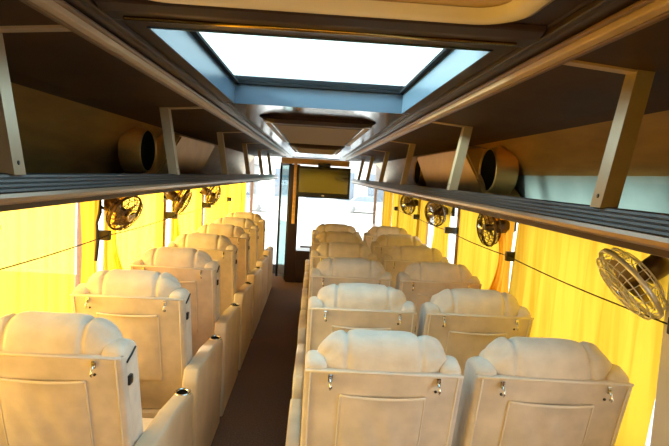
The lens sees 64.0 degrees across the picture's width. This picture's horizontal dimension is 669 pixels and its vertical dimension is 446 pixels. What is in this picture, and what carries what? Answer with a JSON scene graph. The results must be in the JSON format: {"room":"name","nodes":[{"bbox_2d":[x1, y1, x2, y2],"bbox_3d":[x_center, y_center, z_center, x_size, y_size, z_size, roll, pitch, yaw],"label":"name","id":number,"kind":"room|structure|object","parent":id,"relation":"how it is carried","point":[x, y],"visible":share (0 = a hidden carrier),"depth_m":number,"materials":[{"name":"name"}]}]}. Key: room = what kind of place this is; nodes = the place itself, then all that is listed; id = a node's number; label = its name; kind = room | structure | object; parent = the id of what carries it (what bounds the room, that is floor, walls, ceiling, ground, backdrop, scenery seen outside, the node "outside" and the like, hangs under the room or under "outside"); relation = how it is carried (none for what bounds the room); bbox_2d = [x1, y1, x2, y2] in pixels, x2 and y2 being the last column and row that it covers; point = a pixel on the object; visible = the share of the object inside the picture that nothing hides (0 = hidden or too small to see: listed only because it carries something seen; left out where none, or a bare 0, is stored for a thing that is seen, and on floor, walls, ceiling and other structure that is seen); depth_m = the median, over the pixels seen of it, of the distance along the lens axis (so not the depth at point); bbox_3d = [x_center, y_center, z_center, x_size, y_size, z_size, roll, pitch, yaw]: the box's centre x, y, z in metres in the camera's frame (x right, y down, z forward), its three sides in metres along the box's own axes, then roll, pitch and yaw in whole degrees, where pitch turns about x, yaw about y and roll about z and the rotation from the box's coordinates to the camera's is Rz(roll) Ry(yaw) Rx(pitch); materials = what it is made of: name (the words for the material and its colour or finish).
{"room":"vehicle interior","nodes":[
{"label":"vehicle interior","id":0,"kind":"room"},
{"bbox_2d":[76,158,254,286],"bbox_3d":[-1.611,0.338,5.297,0.060,2.920,13.200,3,5,-2],"label":"wall","id":1,"kind":"structure","parent":0,"point":[252,163],"depth_m":3.21,"materials":[{"name":"brown"}]},
{"bbox_2d":[0,197,231,269],"bbox_3d":[-1.479,-0.071,4.833,0.120,0.060,6.336,3,5,-2],"label":"cord line","id":2,"kind":"object","parent":1,"relation":"attached to","point":[103,234],"visible":0.79,"depth_m":3.24,"materials":[{"name":"fabric"}]},
{"bbox_2d":[102,196,142,230],"bbox_3d":[-1.322,-0.065,3.271,0.283,0.231,0.230,1,5,-20],"label":"wall fan","id":3,"kind":"object","parent":1,"relation":"attached to","point":[122,217],"visible":0.92,"depth_m":3.26,"materials":[{"name":"silver"}]},
{"bbox_2d":[0,0,285,211],"bbox_3d":[-1.093,-0.547,4.281,0.792,0.462,11.300,3,5,-2],"label":"luggage rack","id":4,"kind":"object","parent":1,"relation":"attached to","point":[70,88],"visible":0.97,"depth_m":2.11,"materials":[{"name":"brown"}]},
{"bbox_2d":[0,203,75,316],"bbox_3d":[-1.412,0.325,2.286,0.039,0.978,1.401,3,5,-2],"label":"curtain","id":5,"kind":"object","parent":4,"relation":"hanging from","point":[46,284],"visible":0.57,"depth_m":2.54,"materials":[{"name":"fabric"}]},
{"bbox_2d":[80,200,98,283],"bbox_3d":[-1.435,0.248,3.148,0.046,0.978,0.266,3,5,-2],"label":"curtain","id":6,"kind":"object","parent":4,"relation":"hanging from","point":[88,210],"visible":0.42,"depth_m":3.09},
{"bbox_2d":[102,197,124,270],"bbox_3d":[-1.438,0.207,3.609,0.056,0.978,0.649,3,5,-2],"label":"curtain","id":7,"kind":"object","parent":4,"relation":"hanging from","point":[111,260],"visible":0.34,"depth_m":3.40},
{"bbox_2d":[118,126,156,173],"bbox_3d":[-1.252,-0.466,3.424,0.135,0.299,0.299,4,5,3],"label":"round speaker","id":8,"kind":"object","parent":4,"relation":"attached to","point":[137,147],"visible":0.98,"depth_m":3.33,"materials":[{"name":"beige plastic"},{"name":"black speaker mesh"}]},
{"bbox_2d":[116,192,166,269],"bbox_3d":[-1.504,0.156,4.136,0.029,0.978,1.401,3,5,-2],"label":"curtain","id":9,"kind":"object","parent":4,"relation":"hanging from","point":[132,244],"visible":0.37,"depth_m":4.22,"materials":[{"name":"fabric"}]},
{"bbox_2d":[122,134,214,173],"bbox_3d":[-1.300,-0.554,4.449,0.282,0.318,1.824,3,5,-2],"label":"duct cover","id":10,"kind":"object","parent":4,"relation":"on","point":[192,154],"visible":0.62,"depth_m":4.23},
{"bbox_2d":[170,188,203,241],"bbox_3d":[-1.562,0.013,5.713,0.029,0.978,1.440,3,5,-2],"label":"curtain","id":11,"kind":"object","parent":4,"relation":"hanging from","point":[190,222],"visible":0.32,"depth_m":5.91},
{"bbox_2d":[204,185,227,224],"bbox_3d":[-1.583,-0.121,7.218,0.044,0.978,1.501,3,5,-2],"label":"curtain","id":12,"kind":"object","parent":4,"relation":"hanging from","point":[211,214],"visible":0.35,"depth_m":7.19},
{"bbox_2d":[226,183,241,215],"bbox_3d":[-1.642,-0.263,8.779,0.046,0.978,1.552,3,5,-2],"label":"curtain","id":13,"kind":"object","parent":4,"relation":"hanging from","point":[234,191],"visible":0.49,"depth_m":8.70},
{"bbox_2d":[163,189,191,213],"bbox_3d":[-1.372,-0.196,4.727,0.294,0.236,0.224,7,6,33],"label":"wall fan","id":14,"kind":"object","parent":1,"relation":"attached to","point":[173,196],"visible":0.94,"depth_m":4.65,"materials":[{"name":"silver"}]},
{"bbox_2d":[200,186,220,204],"bbox_3d":[-1.445,-0.326,6.147,0.268,0.244,0.251,3,5,-2],"label":"wall fan","id":15,"kind":"object","parent":1,"relation":"attached to","point":[206,191],"visible":0.91,"depth_m":6.13,"materials":[{"name":"silver"}]},
{"bbox_2d":[211,47,404,90],"bbox_3d":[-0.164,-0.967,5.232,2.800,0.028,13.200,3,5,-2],"label":"trim","id":16,"kind":"structure","parent":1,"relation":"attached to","point":[239,77],"depth_m":2.89,"materials":[{"name":"black rubber"}]},
{"bbox_2d":[211,253,310,445],"bbox_3d":[-0.311,1.575,5.457,2.800,0.620,13.200,3,5,-2],"label":"floor","id":17,"kind":"structure","parent":0,"point":[256,412],"depth_m":4.52,"materials":[{"name":"brown carpet"}]},
{"bbox_2d":[0,311,193,445],"bbox_3d":[-1.046,0.901,2.327,0.672,1.188,0.865,3,5,-2],"label":"seat","id":18,"kind":"object","parent":17,"relation":"on","point":[67,379],"visible":1,"depth_m":1.95,"materials":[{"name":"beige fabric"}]},
{"bbox_2d":[0,311,122,354],"bbox_3d":[-1.053,0.468,2.010,0.501,0.272,0.218,3,5,-2],"label":"headrest pillow","id":19,"kind":"object","parent":18,"relation":"on","point":[27,332],"depth_m":1.92,"materials":[{"name":"beige fabric"}]},
{"bbox_2d":[101,338,142,444],"bbox_3d":[-1.072,0.754,2.102,0.581,0.693,0.356,3,5,-2],"label":"cushion","id":20,"kind":"object","parent":18,"relation":"on","point":[121,411],"depth_m":1.98,"materials":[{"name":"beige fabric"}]},
{"bbox_2d":[70,269,222,445],"bbox_3d":[-1.081,0.820,3.223,0.672,1.188,0.865,3,5,-3],"label":"seat","id":21,"kind":"object","parent":17,"relation":"on","point":[151,309],"visible":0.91,"depth_m":2.87,"materials":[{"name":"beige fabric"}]},
{"bbox_2d":[73,283,191,363],"bbox_3d":[-1.106,0.673,2.997,0.581,0.693,0.356,3,5,-3],"label":"cushion","id":22,"kind":"object","parent":21,"relation":"on","point":[160,337],"depth_m":2.82,"materials":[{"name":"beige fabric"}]},
{"bbox_2d":[86,269,181,296],"bbox_3d":[-1.086,0.387,2.906,0.501,0.272,0.218,3,5,-3],"label":"headrest pillow","id":23,"kind":"object","parent":21,"relation":"on","point":[115,282],"depth_m":2.81,"materials":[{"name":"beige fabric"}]},
{"bbox_2d":[130,247,240,415],"bbox_3d":[-1.114,0.738,4.118,0.672,1.188,0.865,3,5,-3],"label":"seat","id":24,"kind":"object","parent":17,"relation":"on","point":[195,270],"visible":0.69,"depth_m":3.77,"materials":[{"name":"beige leather"}]},
{"bbox_2d":[131,257,219,319],"bbox_3d":[-1.139,0.592,3.893,0.581,0.693,0.356,3,5,-3],"label":"cushion","id":25,"kind":"object","parent":24,"relation":"on","point":[204,291],"depth_m":3.71,"materials":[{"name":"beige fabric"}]},
{"bbox_2d":[140,247,211,267],"bbox_3d":[-1.119,0.306,3.802,0.501,0.272,0.218,3,5,-3],"label":"headrest pillow","id":26,"kind":"object","parent":24,"relation":"on","point":[161,257],"depth_m":3.70,"materials":[{"name":"beige fabric"}]},
{"bbox_2d":[167,233,252,369],"bbox_3d":[-1.146,0.657,5.014,0.672,1.188,0.865,3,5,-3],"label":"seat","id":27,"kind":"object","parent":17,"relation":"on","point":[220,249],"visible":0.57,"depth_m":4.66,"materials":[{"name":"beige leather"}]},
{"bbox_2d":[167,241,236,291],"bbox_3d":[-1.171,0.510,4.789,0.581,0.693,0.356,3,5,-3],"label":"cushion","id":28,"kind":"object","parent":27,"relation":"on","point":[215,249],"depth_m":4.61,"materials":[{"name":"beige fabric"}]},
{"bbox_2d":[175,233,231,249],"bbox_3d":[-1.152,0.224,4.697,0.501,0.272,0.218,3,5,-3],"label":"headrest pillow","id":29,"kind":"object","parent":27,"relation":"on","point":[198,241],"depth_m":4.60,"materials":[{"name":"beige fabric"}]},
{"bbox_2d":[193,223,262,338],"bbox_3d":[-1.174,0.576,5.910,0.672,1.188,0.865,3,5,-2],"label":"seat","id":30,"kind":"object","parent":17,"relation":"on","point":[237,235],"visible":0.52,"depth_m":5.56,"materials":[{"name":"beige leather"}]},
{"bbox_2d":[197,223,244,237],"bbox_3d":[-1.183,0.143,5.593,0.501,0.272,0.218,3,5,-2],"label":"headrest pillow","id":31,"kind":"object","parent":30,"relation":"on","point":[228,230],"depth_m":5.50,"materials":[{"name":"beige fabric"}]},
{"bbox_2d":[193,231,249,273],"bbox_3d":[-1.202,0.429,5.684,0.581,0.693,0.356,3,5,-2],"label":"cushion","id":32,"kind":"object","parent":30,"relation":"on","point":[243,252],"depth_m":5.52,"materials":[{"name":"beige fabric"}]},
{"bbox_2d":[210,217,268,313],"bbox_3d":[-1.209,0.495,6.805,0.672,1.188,0.865,3,5,-2],"label":"seat","id":33,"kind":"object","parent":17,"relation":"on","point":[248,225],"visible":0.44,"depth_m":6.45,"materials":[{"name":"beige leather"}]},
{"bbox_2d":[214,217,254,228],"bbox_3d":[-1.216,0.062,6.489,0.501,0.272,0.218,3,5,-2],"label":"headrest pillow","id":34,"kind":"object","parent":33,"relation":"on","point":[244,223],"depth_m":6.40,"materials":[{"name":"beige fabric"}]},
{"bbox_2d":[210,223,258,260],"bbox_3d":[-1.235,0.348,6.580,0.581,0.693,0.356,3,5,-2],"label":"cushion","id":35,"kind":"object","parent":33,"relation":"on","point":[251,229],"depth_m":6.41,"materials":[{"name":"beige fabric"}]},
{"bbox_2d":[223,212,272,297],"bbox_3d":[-1.244,0.414,7.701,0.672,1.188,0.865,3,5,-3],"label":"seat","id":36,"kind":"object","parent":17,"relation":"on","point":[257,219],"visible":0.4,"depth_m":7.35,"materials":[{"name":"beige leather"}]},
{"bbox_2d":[226,212,261,221],"bbox_3d":[-1.250,-0.019,7.385,0.501,0.272,0.218,3,5,-3],"label":"headrest pillow","id":37,"kind":"object","parent":36,"relation":"on","point":[255,217],"depth_m":7.30,"materials":[{"name":"beige fabric"}]},
{"bbox_2d":[223,217,264,249],"bbox_3d":[-1.269,0.267,7.476,0.581,0.693,0.356,3,5,-3],"label":"cushion","id":38,"kind":"object","parent":36,"relation":"on","point":[258,221],"depth_m":7.32,"materials":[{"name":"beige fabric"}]},
{"bbox_2d":[275,163,290,279],"bbox_3d":[-0.870,0.159,9.169,0.082,2.380,0.900,2,5,-15],"label":"front door","id":39,"kind":"structure","parent":17,"relation":"on","point":[281,164],"depth_m":9.50,"materials":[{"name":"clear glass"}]},
{"bbox_2d":[282,157,349,282],"bbox_3d":[-0.360,-0.038,8.769,1.080,2.000,0.412,3,5,-2],"label":"bulkhead","id":40,"kind":"object","parent":17,"relation":"on","point":[295,258],"visible":0.91,"depth_m":8.57,"materials":[{"name":"brown wood"}]},
{"bbox_2d":[296,163,350,199],"bbox_3d":[-0.174,-0.667,8.472,0.840,0.545,0.124,3,5,-2],"label":"television","id":41,"kind":"object","parent":40,"relation":"attached to","point":[322,181],"visible":1,"depth_m":8.41,"materials":[{"name":"black"}]},
{"bbox_2d":[305,223,359,272],"bbox_3d":[-0.036,0.564,6.854,0.680,1.176,0.865,3,5,-3],"label":"seat","id":42,"kind":"object","parent":17,"relation":"on","point":[327,227],"visible":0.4,"depth_m":6.45,"materials":[{"name":"beige vinyl"},{"name":"soft beige leather"},{"name":"beige leather"}]},
{"bbox_2d":[316,223,355,233],"bbox_3d":[0.014,0.141,6.541,0.501,0.272,0.218,3,5,-3],"label":"headrest pillow","id":43,"kind":"object","parent":42,"relation":"on","point":[327,227],"depth_m":6.45,"materials":[{"name":"beige fabric"}]},
{"bbox_2d":[312,229,359,234],"bbox_3d":[-0.006,0.426,6.632,0.581,0.693,0.356,3,5,-3],"label":"cushion","id":44,"kind":"object","parent":42,"relation":"on","point":[315,231],"depth_m":6.44,"materials":[{"name":"beige fabric"}]},
{"bbox_2d":[303,231,366,328],"bbox_3d":[0.000,0.646,5.959,0.680,1.176,0.865,3,5,-2],"label":"seat","id":45,"kind":"object","parent":17,"relation":"on","point":[330,236],"visible":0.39,"depth_m":5.55,"materials":[{"name":"beige vinyl"},{"name":"soft beige leather"},{"name":"beige leather"}]},
{"bbox_2d":[316,231,362,243],"bbox_3d":[0.048,0.222,5.645,0.501,0.272,0.218,3,5,-2],"label":"headrest pillow","id":46,"kind":"object","parent":45,"relation":"on","point":[330,236],"depth_m":5.55,"materials":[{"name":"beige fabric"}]},
{"bbox_2d":[312,238,366,244],"bbox_3d":[0.029,0.508,5.737,0.581,0.693,0.356,3,5,-2],"label":"cushion","id":47,"kind":"object","parent":45,"relation":"on","point":[315,241],"depth_m":5.54,"materials":[{"name":"beige fabric"}]},
{"bbox_2d":[301,242,377,326],"bbox_3d":[0.030,0.727,5.063,0.680,1.176,0.865,3,5,-3],"label":"seat","id":48,"kind":"object","parent":17,"relation":"on","point":[331,250],"visible":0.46,"depth_m":4.65,"materials":[{"name":"beige leather"}]},
{"bbox_2d":[316,242,371,257],"bbox_3d":[0.080,0.303,4.750,0.501,0.272,0.218,3,5,-3],"label":"headrest pillow","id":49,"kind":"object","parent":48,"relation":"on","point":[332,249],"depth_m":4.65,"materials":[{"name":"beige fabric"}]},
{"bbox_2d":[311,250,376,258],"bbox_3d":[0.060,0.589,4.841,0.581,0.693,0.356,3,5,-3],"label":"cushion","id":50,"kind":"object","parent":48,"relation":"on","point":[315,254],"depth_m":4.64,"materials":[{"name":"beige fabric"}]},
{"bbox_2d":[297,257,392,344],"bbox_3d":[0.063,0.808,4.167,0.680,1.176,0.865,3,5,-3],"label":"seat","id":51,"kind":"object","parent":17,"relation":"on","point":[337,270],"visible":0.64,"depth_m":3.75,"materials":[{"name":"beige vinyl"},{"name":"soft beige leather"},{"name":"beige leather"}]},
{"bbox_2d":[317,257,384,277],"bbox_3d":[0.113,0.384,3.854,0.501,0.272,0.218,3,5,-3],"label":"headrest pillow","id":52,"kind":"object","parent":51,"relation":"on","point":[337,267],"depth_m":3.76,"materials":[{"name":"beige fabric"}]},
{"bbox_2d":[310,268,391,278],"bbox_3d":[0.093,0.670,3.945,0.581,0.693,0.356,3,5,-3],"label":"cushion","id":53,"kind":"object","parent":51,"relation":"on","point":[315,273],"depth_m":3.75,"materials":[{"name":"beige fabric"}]},
{"bbox_2d":[292,283,416,438],"bbox_3d":[0.099,0.889,3.272,0.680,1.176,0.865,3,5,-2],"label":"seat","id":54,"kind":"object","parent":17,"relation":"on","point":[346,307],"visible":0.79,"depth_m":2.86,"materials":[{"name":"beige vinyl"},{"name":"soft beige leather"},{"name":"beige leather"}]},
{"bbox_2d":[317,283,405,310],"bbox_3d":[0.146,0.466,2.958,0.501,0.272,0.218,3,5,-2],"label":"headrest pillow","id":55,"kind":"object","parent":54,"relation":"on","point":[342,296],"depth_m":2.86,"materials":[{"name":"beige fabric"}]},
{"bbox_2d":[308,296,415,311],"bbox_3d":[0.127,0.751,3.049,0.581,0.693,0.356,3,5,-2],"label":"cushion","id":56,"kind":"object","parent":54,"relation":"on","point":[316,303],"depth_m":2.85,"materials":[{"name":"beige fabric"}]},
{"bbox_2d":[285,329,463,445],"bbox_3d":[0.128,0.970,2.376,0.680,1.176,0.865,3,5,-3],"label":"seat","id":57,"kind":"object","parent":17,"relation":"on","point":[361,387],"visible":1,"depth_m":1.98,"materials":[{"name":"beige vinyl"},{"name":"soft beige leather"},{"name":"beige leather"}]},
{"bbox_2d":[318,329,446,372],"bbox_3d":[0.178,0.547,2.062,0.501,0.272,0.218,3,5,-3],"label":"headrest pillow","id":58,"kind":"object","parent":57,"relation":"on","point":[356,350],"depth_m":1.97,"materials":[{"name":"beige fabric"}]},
{"bbox_2d":[305,350,460,373],"bbox_3d":[0.158,0.833,2.154,0.581,0.693,0.356,3,5,-3],"label":"cushion","id":59,"kind":"object","parent":57,"relation":"on","point":[316,361],"depth_m":1.95,"materials":[{"name":"beige fabric"}]},
{"bbox_2d":[363,226,410,248],"bbox_3d":[0.618,0.600,6.881,0.596,1.176,0.865,3,5,-2],"label":"seat","id":60,"kind":"object","parent":17,"relation":"on","point":[374,232],"visible":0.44,"depth_m":6.47,"materials":[{"name":"beige leather"}]},
{"bbox_2d":[363,232,410,240],"bbox_3d":[0.628,0.461,6.658,0.581,0.693,0.356,3,5,-2],"label":"cushion","id":61,"kind":"object","parent":60,"relation":"on","point":[368,236],"depth_m":6.46,"materials":[{"name":"beige fabric"}]},
{"bbox_2d":[368,226,407,236],"bbox_3d":[0.647,0.175,6.567,0.501,0.272,0.218,3,5,-2],"label":"headrest pillow","id":62,"kind":"object","parent":60,"relation":"on","point":[374,231],"depth_m":6.47,"materials":[{"name":"beige fabric"}]},
{"bbox_2d":[371,234,426,262],"bbox_3d":[0.649,0.681,5.986,0.597,1.176,0.865,3,5,-2],"label":"seat","id":63,"kind":"object","parent":17,"relation":"on","point":[384,243],"visible":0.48,"depth_m":5.57,"materials":[{"name":"beige vinyl"},{"name":"soft beige leather"},{"name":"beige leather"}]},
{"bbox_2d":[376,234,421,246],"bbox_3d":[0.679,0.256,5.671,0.501,0.272,0.218,3,5,-2],"label":"headrest pillow","id":64,"kind":"object","parent":63,"relation":"on","point":[390,240],"depth_m":5.57,"materials":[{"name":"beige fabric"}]},
{"bbox_2d":[371,241,426,249],"bbox_3d":[0.660,0.542,5.763,0.581,0.693,0.356,3,5,-2],"label":"cushion","id":65,"kind":"object","parent":63,"relation":"on","point":[375,245],"depth_m":5.56,"materials":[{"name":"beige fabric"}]},
{"bbox_2d":[381,245,448,287],"bbox_3d":[0.684,0.762,5.090,0.596,1.176,0.865,3,5,-2],"label":"seat","id":66,"kind":"object","parent":17,"relation":"on","point":[396,260],"visible":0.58,"depth_m":4.67,"materials":[{"name":"beige vinyl"},{"name":"soft beige leather"},{"name":"beige leather"}]},
{"bbox_2d":[387,245,441,261],"bbox_3d":[0.712,0.337,4.776,0.501,0.272,0.218,3,5,-2],"label":"headrest pillow","id":67,"kind":"object","parent":66,"relation":"on","point":[408,253],"depth_m":4.68,"materials":[{"name":"beige fabric"}]},
{"bbox_2d":[381,254,448,263],"bbox_3d":[0.693,0.623,4.867,0.581,0.693,0.356,3,5,-2],"label":"cushion","id":68,"kind":"object","parent":66,"relation":"on","point":[386,258],"depth_m":4.67,"materials":[{"name":"beige fabric"}]},
{"bbox_2d":[395,262,481,335],"bbox_3d":[0.713,0.843,4.194,0.596,1.176,0.865,3,5,-3],"label":"seat","id":69,"kind":"object","parent":17,"relation":"on","point":[419,282],"visible":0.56,"depth_m":3.78,"materials":[{"name":"beige vinyl"},{"name":"soft beige leather"},{"name":"beige leather"}]},
{"bbox_2d":[395,272,479,288],"bbox_3d":[0.724,0.704,3.971,0.581,0.693,0.356,3,5,-3],"label":"cushion","id":70,"kind":"object","parent":69,"relation":"on","point":[404,280],"depth_m":3.77,"materials":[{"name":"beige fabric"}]},
{"bbox_2d":[404,262,471,282],"bbox_3d":[0.744,0.418,3.880,0.501,0.272,0.218,3,5,-3],"label":"headrest pillow","id":71,"kind":"object","parent":69,"relation":"on","point":[423,272],"depth_m":3.78,"materials":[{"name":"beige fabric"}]},
{"bbox_2d":[417,288,533,375],"bbox_3d":[0.745,0.924,3.299,0.597,1.176,0.865,3,5,-3],"label":"seat","id":72,"kind":"object","parent":17,"relation":"on","point":[464,321],"visible":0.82,"depth_m":2.89,"materials":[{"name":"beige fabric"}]},
{"bbox_2d":[417,302,530,336],"bbox_3d":[0.757,0.785,3.075,0.581,0.693,0.356,3,5,-3],"label":"backrest","id":73,"kind":"object","parent":72,"relation":"on","point":[462,319],"depth_m":2.88,"materials":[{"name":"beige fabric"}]},
{"bbox_2d":[430,288,519,315],"bbox_3d":[0.776,0.499,2.984,0.501,0.272,0.218,3,5,-3],"label":"headrest pillow","id":74,"kind":"object","parent":72,"relation":"on","point":[457,301],"depth_m":2.89,"materials":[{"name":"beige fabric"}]},
{"bbox_2d":[451,337,633,445],"bbox_3d":[0.788,1.006,2.403,0.596,1.176,0.865,3,5,-1],"label":"seat","id":75,"kind":"object","parent":17,"relation":"on","point":[518,391],"visible":0.98,"depth_m":2.00,"materials":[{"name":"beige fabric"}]},
{"bbox_2d":[479,337,611,379],"bbox_3d":[0.812,0.581,2.088,0.501,0.272,0.218,3,5,-1],"label":"headrest pillow","id":76,"kind":"object","parent":75,"relation":"on","point":[513,358],"depth_m":1.99,"materials":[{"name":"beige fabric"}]},
{"bbox_2d":[272,156,352,273],"bbox_3d":[-0.484,-0.186,11.952,2.800,2.920,0.060,3,5,-2],"label":"wall","id":77,"kind":"structure","parent":0,"point":[280,266],"depth_m":11.99,"materials":[{"name":"grey"}]},
{"bbox_2d":[288,143,344,154],"bbox_3d":[-0.250,-1.004,7.365,0.700,0.050,1.730,3,5,-2],"label":"panel","id":78,"kind":"object","parent":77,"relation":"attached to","point":[301,148],"visible":1,"depth_m":6.57,"materials":[{"name":"brown wood"}]},
{"bbox_2d":[295,148,337,154],"bbox_3d":[-0.252,-0.991,7.386,0.540,0.007,1.460,3,5,-2],"label":"grille","id":79,"kind":"object","parent":78,"relation":"attached to","point":[301,150],"depth_m":7.27,"materials":[{"name":"beige"}]},
{"bbox_2d":[226,102,408,158],"bbox_3d":[-0.248,-1.042,7.352,1.000,0.030,8.960,3,5,-2],"label":"trim","id":80,"kind":"structure","parent":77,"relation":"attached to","point":[251,112],"depth_m":3.34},
{"bbox_2d":[259,115,375,145],"bbox_3d":[-0.148,-0.750,4.564,0.760,0.050,2.260,3,5,-2],"label":"panel","id":81,"kind":"object","parent":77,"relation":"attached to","point":[300,130],"visible":1,"depth_m":3.73,"materials":[{"name":"brown wood"}]},
{"bbox_2d":[273,124,361,145],"bbox_3d":[-0.150,-0.737,4.585,0.600,0.007,1.990,3,5,-2],"label":"grille","id":82,"kind":"object","parent":81,"relation":"attached to","point":[289,133],"depth_m":4.25,"materials":[{"name":"beige"}]},
{"bbox_2d":[64,0,638,160],"bbox_3d":[-0.172,-0.834,5.243,1.200,0.065,13.200,3,5,-2],"label":"ceiling","id":83,"kind":"structure","parent":0,"point":[556,11],"depth_m":1.42,"materials":[{"name":"brown plastic"}]},
{"bbox_2d":[147,26,492,113],"bbox_3d":[-0.056,-0.612,2.151,0.916,0.120,1.485,3,5,-2],"label":"roof hatch","id":84,"kind":"object","parent":83,"relation":"attached to","point":[190,45],"visible":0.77,"depth_m":2.47,"materials":[{"name":"blue paint"}]},
{"bbox_2d":[94,0,546,46],"bbox_3d":[-0.027,-0.460,1.255,1.000,0.030,0.169,3,5,-2],"label":"ceiling bar","id":85,"kind":"object","parent":83,"relation":"attached to","point":[504,34],"visible":0.98,"depth_m":1.21,"materials":[{"name":"brown metal"}]},
{"bbox_2d":[79,0,616,157],"bbox_3d":[-0.138,-0.739,4.299,1.050,0.016,11.300,3,5,-2],"label":"trim","id":86,"kind":"structure","parent":83,"relation":"attached to","point":[595,6],"depth_m":1.51,"materials":[{"name":"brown metal"}]},
{"bbox_2d":[151,0,553,24],"bbox_3d":[-0.003,-0.400,0.587,0.830,0.028,1.080,3,5,-2],"label":"ceiling panel","id":87,"kind":"object","parent":83,"relation":"attached to","point":[495,11],"visible":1,"depth_m":1.08,"materials":[{"name":"beige"}]},
{"bbox_2d":[372,165,646,445],"bbox_3d":[1.137,0.247,5.389,0.060,2.440,13.200,3,5,-2],"label":"wall","id":88,"kind":"structure","parent":0,"point":[377,174],"depth_m":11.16,"materials":[{"name":"brown"}]},
{"bbox_2d":[400,196,417,214],"bbox_3d":[0.948,-0.223,6.545,0.273,0.252,0.236,3,5,-2],"label":"wall fan","id":89,"kind":"object","parent":88,"relation":"attached to","point":[411,202],"visible":0.91,"depth_m":6.52,"materials":[{"name":"silver"}]},
{"bbox_2d":[424,202,454,226],"bbox_3d":[1.000,-0.088,5.053,0.276,0.252,0.232,3,5,-2],"label":"wall fan","id":90,"kind":"object","parent":88,"relation":"attached to","point":[443,210],"visible":0.94,"depth_m":5.04,"materials":[{"name":"silver"}]},
{"bbox_2d":[476,214,516,246],"bbox_3d":[1.071,0.033,3.508,0.251,0.254,0.254,3,5,-2],"label":"wall fan","id":91,"kind":"object","parent":88,"relation":"attached to","point":[499,226],"visible":0.88,"depth_m":3.48,"materials":[{"name":"silver"}]},
{"bbox_2d":[345,0,668,258],"bbox_3d":[0.790,-0.445,4.359,0.792,0.462,11.300,3,5,-2],"label":"luggage rack","id":92,"kind":"object","parent":88,"relation":"attached to","point":[584,119],"visible":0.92,"depth_m":1.86,"materials":[{"name":"brown"}]},
{"bbox_2d":[381,191,392,226],"bbox_3d":[0.914,-0.167,9.368,0.085,0.978,0.802,3,5,-2],"label":"curtain","id":93,"kind":"object","parent":92,"relation":"hanging from","point":[388,196],"visible":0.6,"depth_m":9.20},
{"bbox_2d":[391,193,407,229],"bbox_3d":[0.966,-0.040,7.965,0.052,0.978,1.402,3,5,-2],"label":"curtain","id":94,"kind":"object","parent":92,"relation":"hanging from","point":[399,219],"visible":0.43,"depth_m":8.04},
{"bbox_2d":[406,198,428,243],"bbox_3d":[1.012,0.079,6.651,0.049,0.978,1.250,3,5,-2],"label":"curtain","id":95,"kind":"object","parent":92,"relation":"hanging from","point":[415,227],"visible":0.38,"depth_m":6.47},
{"bbox_2d":[431,203,451,256],"bbox_3d":[1.056,0.183,5.501,0.042,0.978,0.970,3,5,-2],"label":"curtain","id":96,"kind":"object","parent":92,"relation":"hanging from","point":[440,239],"visible":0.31,"depth_m":5.26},
{"bbox_2d":[417,148,520,196],"bbox_3d":[0.989,-0.413,4.344,0.282,0.318,2.125,3,5,-2],"label":"duct cover","id":97,"kind":"object","parent":92,"relation":"on","point":[436,169],"visible":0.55,"depth_m":3.99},
{"bbox_2d":[457,209,498,289],"bbox_3d":[1.132,0.300,4.235,0.035,0.978,1.261,3,5,-2],"label":"curtain","id":98,"kind":"object","parent":92,"relation":"hanging from","point":[482,263],"visible":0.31,"depth_m":4.29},
{"bbox_2d":[478,146,518,194],"bbox_3d":[1.015,-0.328,3.338,0.135,0.299,0.299,3,5,-7],"label":"round speaker","id":99,"kind":"object","parent":92,"relation":"attached to","point":[498,167],"visible":0.94,"depth_m":3.24},
{"bbox_2d":[489,219,514,292],"bbox_3d":[1.104,0.343,3.727,0.054,0.978,0.652,3,5,-2],"label":"curtain","id":100,"kind":"object","parent":92,"relation":"hanging from","point":[500,282],"visible":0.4,"depth_m":3.52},
{"bbox_2d":[508,223,668,445],"bbox_3d":[1.144,0.440,2.661,0.029,0.978,1.631,3,5,-2],"label":"curtain","id":101,"kind":"object","parent":92,"relation":"hanging from","point":[631,342],"visible":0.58,"depth_m":2.43,"materials":[{"name":"fabric"}]},
{"bbox_2d":[394,206,668,333],"bbox_3d":[1.075,0.067,4.939,0.120,0.060,6.336,3,5,-2],"label":"cord line","id":102,"kind":"object","parent":88,"relation":"attached to","point":[509,255],"visible":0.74,"depth_m":3.34,"materials":[{"name":"brown plastic"}]},
{"bbox_2d":[596,247,668,319],"bbox_3d":[1.083,0.220,1.954,0.255,0.254,0.300,8,7,40],"label":"wall fan","id":103,"kind":"object","parent":88,"relation":"attached to","point":[653,268],"visible":0.98,"depth_m":1.91,"materials":[{"name":"silver metal"}]},
{"bbox_2d":[650,285,668,445],"bbox_3d":[1.225,0.484,1.746,0.160,0.900,0.260,3,5,-2],"label":"trim","id":104,"kind":"structure","parent":88,"relation":"attached to","point":[660,427],"depth_m":1.85,"materials":[{"name":"beige"}]},
{"label":"outside","id":105,"kind":"structure","parent":0,"visible":0},
{"bbox_2d":[75,185,654,445],"bbox_3d":[-1.261,0.282,30.122,160.000,0.100,180.000,3,5,-2],"label":"ground","id":106,"kind":"structure","parent":105,"point":[310,219],"depth_m":31.60,"materials":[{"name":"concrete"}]},
{"bbox_2d":[245,191,267,211],"bbox_3d":[-7.091,-1.691,39.778,4.250,1.445,1.760,3,5,-4],"label":"car","id":107,"kind":"object","parent":106,"relation":"on","point":[258,203],"visible":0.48,"depth_m":39.04,"materials":[{"name":"paint"}]},
{"bbox_2d":[265,156,432,212],"bbox_3d":[2.103,-3.734,50.981,16.600,4.600,10.600,3,5,-2],"label":"building","id":108,"kind":"structure","parent":106,"relation":"on","point":[273,185],"depth_m":45.91,"materials":[{"name":"paint"}]},
{"bbox_2d":[342,195,392,213],"bbox_3d":[2.741,-1.513,44.174,4.250,1.445,1.760,3,5,2],"label":"car","id":109,"kind":"object","parent":106,"relation":"on","point":[359,202],"visible":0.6,"depth_m":43.34,"materials":[{"name":"silver metal"}]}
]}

